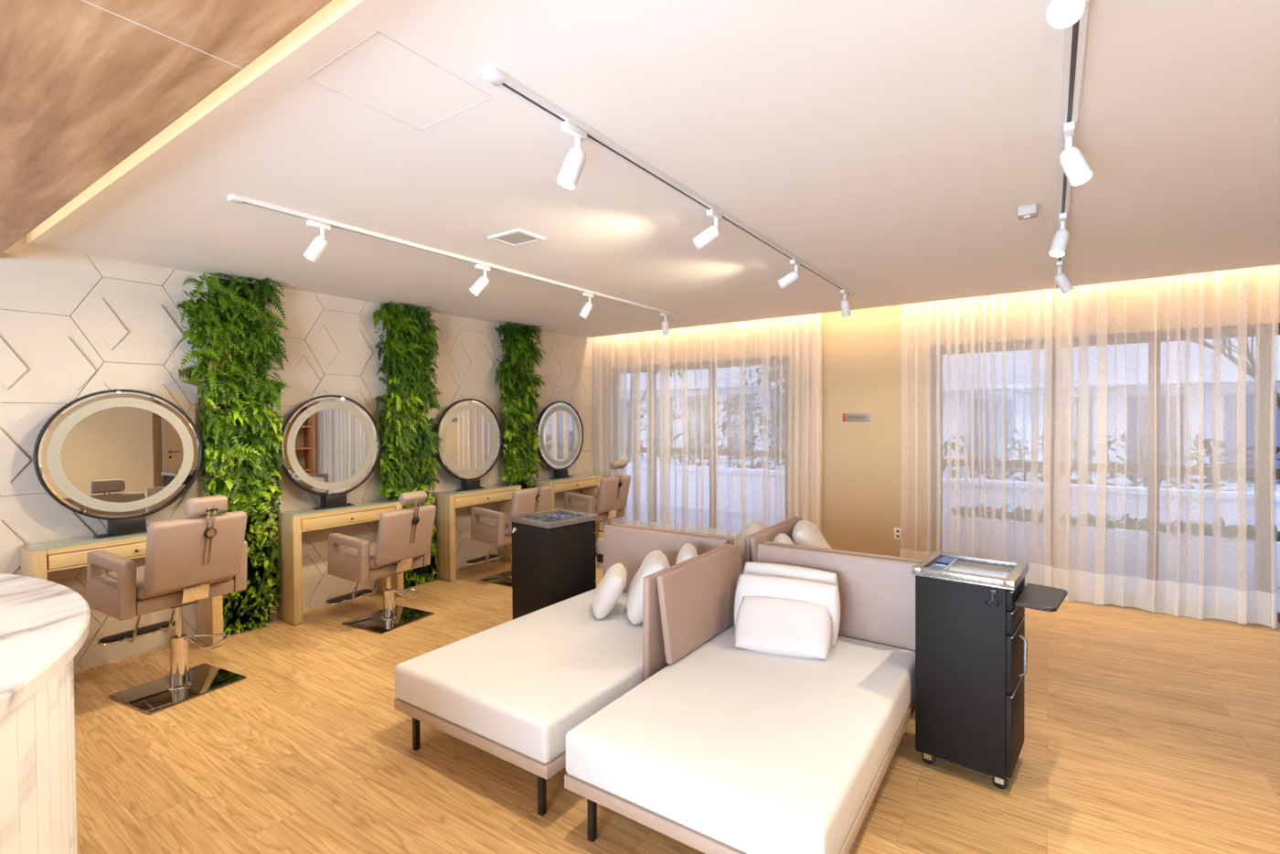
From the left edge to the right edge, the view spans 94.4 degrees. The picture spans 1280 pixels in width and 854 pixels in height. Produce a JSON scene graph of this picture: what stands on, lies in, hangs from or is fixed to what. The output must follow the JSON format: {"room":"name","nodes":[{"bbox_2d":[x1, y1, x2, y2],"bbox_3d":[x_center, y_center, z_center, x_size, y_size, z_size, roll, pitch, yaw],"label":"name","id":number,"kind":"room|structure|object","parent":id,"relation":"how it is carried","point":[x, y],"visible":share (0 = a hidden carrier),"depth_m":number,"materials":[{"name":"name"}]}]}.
{"room":"salon","nodes":[
{"label":"salon","id":0,"kind":"room"},
{"bbox_2d":[0,234,600,671],"bbox_3d":[-3.309,0.108,4.028,0.140,2.800,9.870,0,1,35],"label":"wall","id":1,"kind":"structure","parent":0,"point":[73,325],"depth_m":4.01,"materials":[{"name":"white paint"}]},
{"bbox_2d":[177,271,289,637],"bbox_3d":[-2.893,0.209,4.269,0.250,2.585,0.706,0,1,35],"label":"panel","id":2,"kind":"object","parent":1,"relation":"attached to","point":[239,453],"visible":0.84,"depth_m":4.28,"materials":[{"name":"green plant"}]},
{"bbox_2d":[372,301,443,588],"bbox_3d":[-2.106,0.185,5.411,0.250,2.585,0.670,0,1,35],"label":"panel","id":3,"kind":"object","parent":1,"relation":"attached to","point":[409,441],"visible":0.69,"depth_m":5.37,"materials":[{"name":"green plant"}]},
{"bbox_2d":[493,321,546,489],"bbox_3d":[-1.323,0.161,6.547,0.250,2.585,0.640,0,1,35],"label":"panel","id":4,"kind":"object","parent":1,"relation":"attached to","point":[518,395],"visible":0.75,"depth_m":6.50,"materials":[{"name":"green plant"}]},
{"bbox_2d":[26,0,1279,338],"bbox_3d":[-0.062,-1.233,1.761,8.010,0.330,9.870,0,1,35],"label":"ceiling","id":5,"kind":"structure","parent":0,"point":[894,148],"depth_m":2.37,"materials":[{"name":"paint"}]},
{"bbox_2d":[63,222,179,254],"bbox_3d":[-2.975,-1.075,3.403,0.470,0.003,0.400,0,1,35],"label":"trim","id":6,"kind":"structure","parent":5,"relation":"attached to","point":[87,222],"depth_m":3.38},
{"bbox_2d":[305,31,491,130],"bbox_3d":[-0.748,-1.065,1.861,0.384,0.003,0.400,0,1,35],"label":"trim","id":7,"kind":"structure","parent":5,"relation":"attached to","point":[377,31],"depth_m":1.81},
{"bbox_2d":[227,193,675,316],"bbox_3d":[-0.778,-1.093,4.353,0.052,0.023,3.930,0,1,35],"label":"track","id":8,"kind":"object","parent":5,"relation":"attached to","point":[232,197],"visible":1,"depth_m":3.50,"materials":[{"name":"white metal"}]},
{"bbox_2d":[303,219,330,262],"bbox_3d":[-1.694,-0.960,3.092,0.124,0.196,0.110,0,1,35],"label":"track spotlight","id":9,"kind":"object","parent":8,"relation":"attached to","point":[319,244],"visible":1,"depth_m":3.07,"materials":[{"name":"white paint"}]},
{"bbox_2d":[469,264,490,295],"bbox_3d":[-1.074,-0.977,3.968,0.106,0.198,0.124,0,1,35],"label":"track spotlight","id":10,"kind":"object","parent":8,"relation":"attached to","point":[482,282],"visible":1,"depth_m":3.94,"materials":[{"name":"white paint"}]},
{"bbox_2d":[578,292,593,319],"bbox_3d":[-0.451,-0.993,4.883,0.115,0.204,0.110,0,1,35],"label":"track spotlight","id":11,"kind":"object","parent":8,"relation":"attached to","point":[585,311],"visible":1,"depth_m":4.86,"materials":[{"name":"white paint"}]},
{"bbox_2d":[660,312,669,335],"bbox_3d":[0.247,-1.012,5.851,0.075,0.206,0.159,0,1,12],"label":"track spotlight","id":12,"kind":"object","parent":8,"relation":"attached to","point":[665,325],"visible":1,"depth_m":5.84,"materials":[{"name":"white paint"}]},
{"bbox_2d":[488,228,545,246],"bbox_3d":[-0.708,-1.084,3.406,0.250,0.012,0.210,0,1,35],"label":"ceiling vent","id":13,"kind":"object","parent":5,"relation":"in","point":[515,238],"visible":1,"depth_m":3.40,"materials":[{"name":"white metal"}]},
{"bbox_2d":[483,66,855,296],"bbox_3d":[0.675,-1.088,3.394,0.052,0.023,3.960,0,1,35],"label":"track","id":14,"kind":"object","parent":5,"relation":"attached to","point":[495,76],"visible":1,"depth_m":2.35,"materials":[{"name":"white metal"}]},
{"bbox_2d":[556,120,587,189],"bbox_3d":[-0.242,-0.948,2.091,0.088,0.208,0.110,0,1,35],"label":"track spotlight","id":15,"kind":"object","parent":14,"relation":"attached to","point":[572,166],"visible":1,"depth_m":2.07,"materials":[{"name":"white paint"}]},
{"bbox_2d":[693,208,722,249],"bbox_3d":[0.330,-0.985,2.984,0.141,0.169,0.110,0,1,35],"label":"track spotlight","id":16,"kind":"object","parent":14,"relation":"attached to","point":[712,232],"visible":1,"depth_m":2.96,"materials":[{"name":"white paint"}]},
{"bbox_2d":[778,258,799,288],"bbox_3d":[0.977,-1.005,3.922,0.141,0.169,0.110,0,1,35],"label":"track spotlight","id":17,"kind":"object","parent":14,"relation":"attached to","point":[793,276],"visible":1,"depth_m":3.90,"materials":[{"name":"white paint"}]},
{"bbox_2d":[840,289,851,317],"bbox_3d":[1.673,-1.005,4.842,0.068,0.208,0.154,0,1,35],"label":"track spotlight","id":18,"kind":"object","parent":14,"relation":"attached to","point":[845,304],"visible":1,"depth_m":4.83,"materials":[{"name":"white paint"}]},
{"bbox_2d":[593,313,821,537],"bbox_3d":[0.636,0.047,6.970,3.022,2.766,0.125,0,1,35],"label":"sheer curtain","id":19,"kind":"object","parent":5,"relation":"hanging from","point":[664,466],"visible":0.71,"depth_m":6.84,"materials":[{"name":"white fabric"}]},
{"bbox_2d":[900,287,1074,586],"bbox_3d":[3.080,0.056,5.358,1.359,2.766,0.090,0,1,35],"label":"sheer curtain","id":20,"kind":"object","parent":5,"relation":"hanging from","point":[1039,573],"visible":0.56,"depth_m":5.33,"materials":[{"name":"white fabric"}]},
{"bbox_2d":[1017,202,1036,220],"bbox_3d":[1.938,-1.073,2.966,0.080,0.057,0.090,0,1,35],"label":"ceiling sensor","id":21,"kind":"object","parent":5,"relation":"attached to","point":[1026,211],"visible":1,"depth_m":2.94,"materials":[{"name":"white paint"}]},
{"bbox_2d":[1054,4,1088,288],"bbox_3d":[1.971,-1.086,2.755,0.052,0.023,4.960,0,1,35],"label":"track","id":22,"kind":"object","parent":5,"relation":"attached to","point":[1074,35],"visible":0.62,"depth_m":1.86,"materials":[{"name":"white metal"}]},
{"bbox_2d":[1049,212,1069,256],"bbox_3d":[2.156,-0.980,3.048,0.086,0.208,0.110,0,1,35],"label":"track spotlight","id":23,"kind":"object","parent":22,"relation":"attached to","point":[1061,239],"visible":1,"depth_m":3.02,"materials":[{"name":"white paint"}]},
{"bbox_2d":[1054,260,1073,293],"bbox_3d":[2.833,-1.001,3.981,0.160,0.204,0.082,-1,1,-23],"label":"track spotlight","id":24,"kind":"object","parent":22,"relation":"attached to","point":[1061,280],"visible":1,"depth_m":3.97,"materials":[{"name":"white paint"}]},
{"bbox_2d":[1045,0,1090,28],"bbox_3d":[0.932,-0.948,1.265,0.142,0.196,0.075,-1,1,-33],"label":"track spotlight","id":25,"kind":"object","parent":22,"relation":"attached to","point":[1061,14],"visible":1,"depth_m":1.25,"materials":[{"name":"white paint"}]},
{"bbox_2d":[1058,120,1092,185],"bbox_3d":[1.543,-0.960,2.099,0.097,0.207,0.110,0,1,35],"label":"track spotlight","id":26,"kind":"object","parent":22,"relation":"attached to","point":[1072,161],"visible":1,"depth_m":2.08,"materials":[{"name":"white paint"}]},
{"bbox_2d":[1053,265,1279,629],"bbox_3d":[4.015,0.062,4.601,1.323,2.766,0.112,0,1,35],"label":"sheer curtain","id":27,"kind":"object","parent":5,"relation":"hanging from","point":[1241,604],"visible":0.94,"depth_m":4.55,"materials":[{"name":"white fabric"}]},
{"bbox_2d":[74,540,1279,853],"bbox_3d":[0.015,1.583,1.705,8.700,0.120,9.970,0,1,35],"label":"floor","id":28,"kind":"structure","parent":0,"point":[1146,731],"depth_m":2.69,"materials":[{"name":"brown wood"}]},
{"bbox_2d":[0,573,90,853],"bbox_3d":[-2.475,1.032,0.623,2.800,1.050,2.800,0,1,35],"label":"counter","id":29,"kind":"object","parent":28,"relation":"on","point":[44,624],"depth_m":1.30,"materials":[{"name":"white stone"}]},
{"bbox_2d":[0,573,90,718],"bbox_3d":[-2.479,0.528,0.615,2.800,0.042,2.800,0,1,35],"label":"countertop","id":30,"kind":"structure","parent":29,"relation":"on","point":[44,624],"depth_m":1.41,"materials":[{"name":"white stone"}]},
{"bbox_2d":[20,528,223,648],"bbox_3d":[-3.228,1.094,3.755,0.286,0.835,0.920,0,1,35],"label":"table","id":31,"kind":"object","parent":28,"relation":"on","point":[37,559],"visible":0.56,"depth_m":3.53,"materials":[{"name":"brown wood"}]},
{"bbox_2d":[32,389,202,538],"bbox_3d":[-3.256,0.219,3.753,0.100,0.915,0.824,0,1,35],"label":"vanity mirror","id":32,"kind":"object","parent":31,"relation":"on","point":[120,457],"visible":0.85,"depth_m":3.71,"materials":[{"name":"black metal"}]},
{"bbox_2d":[86,494,247,714],"bbox_3d":[-2.773,0.952,3.486,0.834,1.121,0.632,0,1,27],"label":"chair","id":33,"kind":"object","parent":28,"relation":"on","point":[188,560],"visible":1,"depth_m":3.31,"materials":[{"name":"leather"}]},
{"bbox_2d":[276,498,403,625],"bbox_3d":[-2.443,1.071,4.893,0.286,0.835,0.915,0,1,35],"label":"table","id":34,"kind":"object","parent":28,"relation":"on","point":[291,524],"visible":0.8,"depth_m":4.55,"materials":[{"name":"brown wood"}]},
{"bbox_2d":[277,394,380,510],"bbox_3d":[-2.506,0.197,4.839,0.100,0.915,0.824,0,1,35],"label":"vanity mirror","id":35,"kind":"object","parent":34,"relation":"on","point":[330,447],"visible":0.96,"depth_m":4.80,"materials":[{"name":"black metal"}]},
{"bbox_2d":[324,490,436,634],"bbox_3d":[-2.047,0.989,4.637,0.834,1.001,0.632,0,1,29],"label":"chair","id":36,"kind":"object","parent":28,"relation":"on","point":[402,543],"visible":1,"depth_m":4.44,"materials":[{"name":"leather"}]},
{"bbox_2d":[431,483,521,581],"bbox_3d":[-1.640,1.046,6.058,0.286,0.835,0.925,0,1,35],"label":"table","id":37,"kind":"object","parent":28,"relation":"on","point":[446,502],"visible":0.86,"depth_m":5.70,"materials":[{"name":"brown wood"}]},
{"bbox_2d":[435,398,501,490],"bbox_3d":[-1.716,0.173,5.986,0.100,0.915,0.824,0,1,35],"label":"vanity mirror","id":38,"kind":"object","parent":37,"relation":"on","point":[470,431],"visible":0.98,"depth_m":5.95,"materials":[{"name":"black mirror"}]},
{"bbox_2d":[465,485,552,586],"bbox_3d":[-1.308,1.016,5.817,0.825,0.899,0.632,0,1,34],"label":"chair","id":39,"kind":"object","parent":28,"relation":"on","point":[496,530],"visible":0.71,"depth_m":5.57,"materials":[{"name":"leather"}]},
{"bbox_2d":[509,508,597,619],"bbox_3d":[-0.593,1.049,4.105,0.429,0.878,0.477,0,1,42],"label":"trolley","id":40,"kind":"object","parent":28,"relation":"on","point":[554,561],"visible":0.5,"depth_m":3.96,"materials":[{"name":"black laminate"}]},
{"bbox_2d":[509,508,597,528],"bbox_3d":[-0.596,0.628,4.099,0.429,0.035,0.439,0,1,42],"label":"tray","id":41,"kind":"object","parent":40,"relation":"on","point":[526,520],"depth_m":4.01,"materials":[{"name":"silver metal"}]},
{"bbox_2d":[533,512,580,522],"bbox_3d":[-0.587,0.620,4.078,0.220,0.012,0.300,0,1,42],"label":"film","id":42,"kind":"object","parent":40,"relation":"on","point":[561,517],"visible":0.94,"depth_m":4.07,"materials":[{"name":"plastic"}]},
{"bbox_2d":[394,524,731,816],"bbox_3d":[-0.283,1.092,3.143,1.022,0.819,1.601,0,1,35],"label":"bed","id":43,"kind":"object","parent":28,"relation":"on","point":[513,690],"visible":0.65,"depth_m":2.72,"materials":[{"name":"white fabric"}]},
{"bbox_2d":[591,563,627,619],"bbox_3d":[-0.178,0.950,3.460,0.202,0.261,0.372,0,1,0],"label":"cushion","id":44,"kind":"object","parent":43,"relation":"on","point":[609,590],"visible":1,"depth_m":3.30,"materials":[{"name":"white fabric"}]},
{"bbox_2d":[626,550,670,624],"bbox_3d":[0.044,0.903,3.374,0.250,0.355,0.412,0,1,-4],"label":"cushion","id":45,"kind":"object","parent":43,"relation":"on","point":[656,560],"visible":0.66,"depth_m":3.22,"materials":[{"name":"white fabric"}]},
{"bbox_2d":[675,543,697,564],"bbox_3d":[0.247,0.873,3.344,0.164,0.396,0.392,0,1,5],"label":"cushion","id":46,"kind":"object","parent":43,"relation":"on","point":[688,551],"visible":0.16,"depth_m":3.26,"materials":[{"name":"white fabric"}]},
{"bbox_2d":[533,473,601,540],"bbox_3d":[-0.856,1.023,7.194,0.286,0.835,0.925,0,1,35],"label":"table","id":47,"kind":"object","parent":28,"relation":"on","point":[589,484],"visible":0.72,"depth_m":7.11,"materials":[{"name":"brown wood"}]},
{"bbox_2d":[534,401,583,479],"bbox_3d":[-0.952,0.150,7.093,0.100,0.915,0.824,0,1,35],"label":"vanity mirror","id":48,"kind":"object","parent":47,"relation":"on","point":[560,429],"visible":0.97,"depth_m":7.06,"materials":[{"name":"black mirror"}]},
{"bbox_2d":[564,458,630,557],"bbox_3d":[-0.544,0.906,6.913,0.845,1.073,0.632,0,1,38],"label":"chair","id":49,"kind":"object","parent":28,"relation":"on","point":[611,501],"visible":0.65,"depth_m":6.68,"materials":[{"name":"leather"}]},
{"bbox_2d":[597,537,603,568],"bbox_3d":[-0.371,1.306,6.163,0.158,0.296,0.158,0,1,35],"label":"canister","id":50,"kind":"object","parent":28,"relation":"on","point":[600,541],"visible":0.46,"depth_m":6.10,"materials":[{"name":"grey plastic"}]},
{"bbox_2d":[611,516,798,572],"bbox_3d":[0.650,1.064,4.497,1.022,0.819,1.601,0,1,35],"label":"bed","id":51,"kind":"object","parent":28,"relation":"on","point":[730,539],"visible":0.07,"depth_m":3.75,"materials":[{"name":"beige fabric"}]},
{"bbox_2d":[734,521,765,571],"bbox_3d":[0.707,0.869,4.140,0.337,0.395,0.490,0,1,12],"label":"cushion","id":52,"kind":"object","parent":51,"relation":"on","point":[753,527],"visible":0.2,"depth_m":4.02,"materials":[{"name":"white fabric"}]},
{"bbox_2d":[564,544,916,853],"bbox_3d":[0.550,1.096,2.569,0.993,0.819,1.601,0,1,35],"label":"bed","id":53,"kind":"object","parent":28,"relation":"on","point":[727,748],"visible":0.8,"depth_m":2.20,"materials":[{"name":"white fabric"}]},
{"bbox_2d":[735,596,831,659],"bbox_3d":[0.700,0.976,2.906,0.461,0.232,0.237,0,1,22],"label":"cushion","id":54,"kind":"object","parent":53,"relation":"on","point":[776,625],"visible":1,"depth_m":2.85,"materials":[{"name":"white fabric"}]},
{"bbox_2d":[733,574,840,647],"bbox_3d":[0.737,0.925,3.015,0.539,0.299,0.171,0,1,25],"label":"cushion","id":55,"kind":"object","parent":53,"relation":"on","point":[826,594],"visible":0.48,"depth_m":2.98,"materials":[{"name":"white fabric"}]},
{"bbox_2d":[742,561,838,586],"bbox_3d":[0.781,0.904,3.140,0.529,0.333,0.133,0,1,30],"label":"cushion","id":56,"kind":"object","parent":53,"relation":"on","point":[750,568],"visible":0.19,"depth_m":3.12,"materials":[{"name":"white fabric"}]},
{"bbox_2d":[749,517,921,563],"bbox_3d":[1.484,1.068,3.922,0.993,0.819,1.601,0,1,35],"label":"bed","id":57,"kind":"object","parent":28,"relation":"on","point":[767,537],"visible":0.03,"depth_m":3.58,"materials":[{"name":"beige fabric"}]},
{"bbox_2d":[773,533,793,543],"bbox_3d":[0.931,0.865,3.616,0.240,0.397,0.353,0,1,14],"label":"cushion","id":58,"kind":"object","parent":57,"relation":"on","point":[782,538],"visible":0.08,"depth_m":3.58,"materials":[{"name":"white fabric"}]},
{"bbox_2d":[791,520,831,548],"bbox_3d":[1.177,0.849,3.909,0.327,0.430,0.470,0,1,18],"label":"cushion","id":59,"kind":"object","parent":57,"relation":"on","point":[805,533],"visible":0.41,"depth_m":3.78,"materials":[{"name":"white fabric"}]},
{"bbox_2d":[911,551,1067,789],"bbox_3d":[1.534,1.057,2.605,0.535,0.882,0.421,0,1,40],"label":"trolley","id":60,"kind":"object","parent":28,"relation":"on","point":[971,644],"visible":0.99,"depth_m":2.51,"materials":[{"name":"black laminate"}]},
{"bbox_2d":[928,563,946,569],"bbox_3d":[1.337,0.632,2.665,0.062,0.012,0.090,0,1,40],"label":"packet","id":61,"kind":"object","parent":60,"relation":"on","point":[935,566],"visible":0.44,"depth_m":2.66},
{"bbox_2d":[935,555,956,563],"bbox_3d":[1.440,0.628,2.787,0.070,0.014,0.110,0,1,40],"label":"packet","id":62,"kind":"object","parent":60,"relation":"on","point":[942,559],"visible":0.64,"depth_m":2.77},
{"bbox_2d":[911,551,1028,590],"bbox_3d":[1.476,0.633,2.646,0.389,0.035,0.394,0,1,40],"label":"tray","id":63,"kind":"object","parent":60,"relation":"on","point":[965,570],"depth_m":2.58,"materials":[{"name":"silver metal"}]},
{"bbox_2d":[1014,582,1067,611],"bbox_3d":[1.695,0.716,2.496,0.152,0.016,0.369,0,1,40],"label":"shelf","id":64,"kind":"object","parent":60,"relation":"attached to","point":[1031,596],"depth_m":2.47,"materials":[{"name":"black metal"}]},
{"bbox_2d":[600,265,1279,556],"bbox_3d":[2.714,0.038,5.795,8.010,2.800,0.120,0,1,35],"label":"wall","id":65,"kind":"structure","parent":0,"point":[861,482],"depth_m":6.00,"materials":[{"name":"beige paint"}]},
{"bbox_2d":[611,355,791,527],"bbox_3d":[0.666,0.322,7.213,2.470,2.215,0.060,0,1,35],"label":"window","id":66,"kind":"structure","parent":65,"relation":"in","point":[642,368],"depth_m":7.06,"materials":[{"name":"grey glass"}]},
{"bbox_2d":[842,413,870,421],"bbox_3d":[2.212,-0.098,6.061,0.270,0.084,0.007,0,1,35],"label":"wall sign","id":67,"kind":"object","parent":65,"relation":"attached to","point":[847,417],"visible":1,"depth_m":6.06,"materials":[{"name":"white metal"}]},
{"bbox_2d":[894,527,901,539],"bbox_3d":[2.545,1.054,5.854,0.072,0.116,0.010,0,1,35],"label":"wall outlet","id":68,"kind":"object","parent":65,"relation":"attached to","point":[897,530],"visible":0.9,"depth_m":5.85,"materials":[{"name":"white paint"}]},
{"bbox_2d":[931,322,1279,622],"bbox_3d":[4.213,0.337,4.768,3.375,2.215,0.060,0,1,35],"label":"window","id":69,"kind":"structure","parent":65,"relation":"in","point":[1277,474],"depth_m":4.78,"materials":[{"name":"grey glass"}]},
{"bbox_3d":[-3.377,0.205,-1.980,6.810,2.800,0.100,0,1,35],"label":"wall","id":70,"kind":"structure","parent":0,"visible":0},
{"bbox_2d":[82,0,243,69],"bbox_3d":[-1.720,-0.911,-0.466,7.610,0.003,4.111,0,1,35],"label":"trim","id":71,"kind":"structure","parent":70,"relation":"attached to","point":[82,0],"depth_m":1.43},
{"bbox_2d":[0,0,332,255],"bbox_3d":[-1.646,-0.935,-0.578,7.960,0.050,4.212,0,1,35],"label":"ceiling panel","id":72,"kind":"object","parent":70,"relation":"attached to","point":[84,86],"depth_m":1.59,"materials":[{"name":"brown wood"}]},
{"label":"outside","id":73,"kind":"structure","parent":0,"visible":0},
{"bbox_2d":[622,502,1279,612],"bbox_3d":[8.066,1.407,11.706,28.000,0.120,15.620,0,1,35],"label":"ground","id":74,"kind":"structure","parent":73,"point":[1277,592],"depth_m":8.93,"materials":[{"name":"stone"}]},
{"bbox_2d":[621,369,693,460],"bbox_3d":[-0.152,-0.896,14.174,3.554,4.528,4.526,0,1,35],"label":"tree","id":75,"kind":"object","parent":74,"relation":"on","point":[692,369],"visible":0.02,"depth_m":14.20,"materials":[{"name":"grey plant"}]},
{"bbox_2d":[619,365,784,469],"bbox_3d":[3.020,-3.059,20.391,10.000,8.600,5.900,0,1,35],"label":"apartment building","id":76,"kind":"structure","parent":74,"relation":"on","point":[689,381],"depth_m":18.14,"materials":[{"name":"white paint"}]},
{"bbox_2d":[619,393,784,469],"bbox_3d":[0.701,0.409,11.528,6.363,2.178,1.112,0,1,35],"label":"hedge","id":77,"kind":"object","parent":74,"relation":"on","point":[748,403],"visible":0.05,"depth_m":10.90,"materials":[{"name":"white plant"}]},
{"bbox_2d":[723,364,784,401],"bbox_3d":[3.918,-0.347,12.528,2.859,3.424,3.310,-1,1,-42],"label":"tree","id":78,"kind":"object","parent":74,"relation":"on","point":[773,377],"visible":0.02,"depth_m":12.63,"materials":[{"name":"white plant"}]},
{"bbox_2d":[621,462,1279,532],"bbox_3d":[5.168,1.074,7.502,18.000,0.720,0.260,0,1,35],"label":"wall","id":79,"kind":"structure","parent":74,"relation":"on","point":[1277,515],"depth_m":7.71,"materials":[{"name":"white paint"}]},
{"bbox_2d":[944,503,1045,561],"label":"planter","id":80,"kind":"object","parent":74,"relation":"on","point":[976,549],"depth_m":6.61,"materials":[{"name":"white"}]},
{"bbox_2d":[1060,511,1098,567],"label":"planter","id":81,"kind":"object","parent":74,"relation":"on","point":[1093,518],"depth_m":6.18,"materials":[{"name":"white"}]},
{"bbox_2d":[942,334,1279,493],"bbox_3d":[12.540,-2.549,12.621,12.900,7.700,5.900,0,1,35],"label":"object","id":82,"kind":"structure","parent":74,"relation":"on","point":[1277,422],"depth_m":11.71,"materials":[{"name":"white paint"}]},
{"bbox_2d":[942,427,1279,490],"bbox_3d":[7.167,0.820,7.021,9.348,1.650,0.986,0,1,35],"label":"hedge","id":83,"kind":"object","parent":74,"relation":"on","point":[1277,451],"visible":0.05,"depth_m":7.58,"materials":[{"name":"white plant"}]},
{"bbox_2d":[1098,512,1147,573],"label":"planter","id":84,"kind":"object","parent":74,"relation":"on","point":[1135,518],"depth_m":6.00,"materials":[{"name":"white"}]},
{"bbox_2d":[1159,519,1255,586],"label":"planter","id":85,"kind":"object","parent":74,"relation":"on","point":[1224,529],"depth_m":5.64,"materials":[{"name":"white"}]},
{"bbox_2d":[1193,336,1279,408],"bbox_3d":[7.721,-0.286,7.800,2.715,3.400,1.492,-1,1,-44],"label":"tree","id":86,"kind":"object","parent":74,"relation":"on","point":[1206,345],"visible":0.04,"depth_m":7.38,"materials":[{"name":"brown plant"}]},
{"bbox_2d":[1270,525,1279,588],"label":"planter","id":87,"kind":"object","parent":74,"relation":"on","point":[1277,579],"depth_m":5.37,"materials":[{"name":"white"}]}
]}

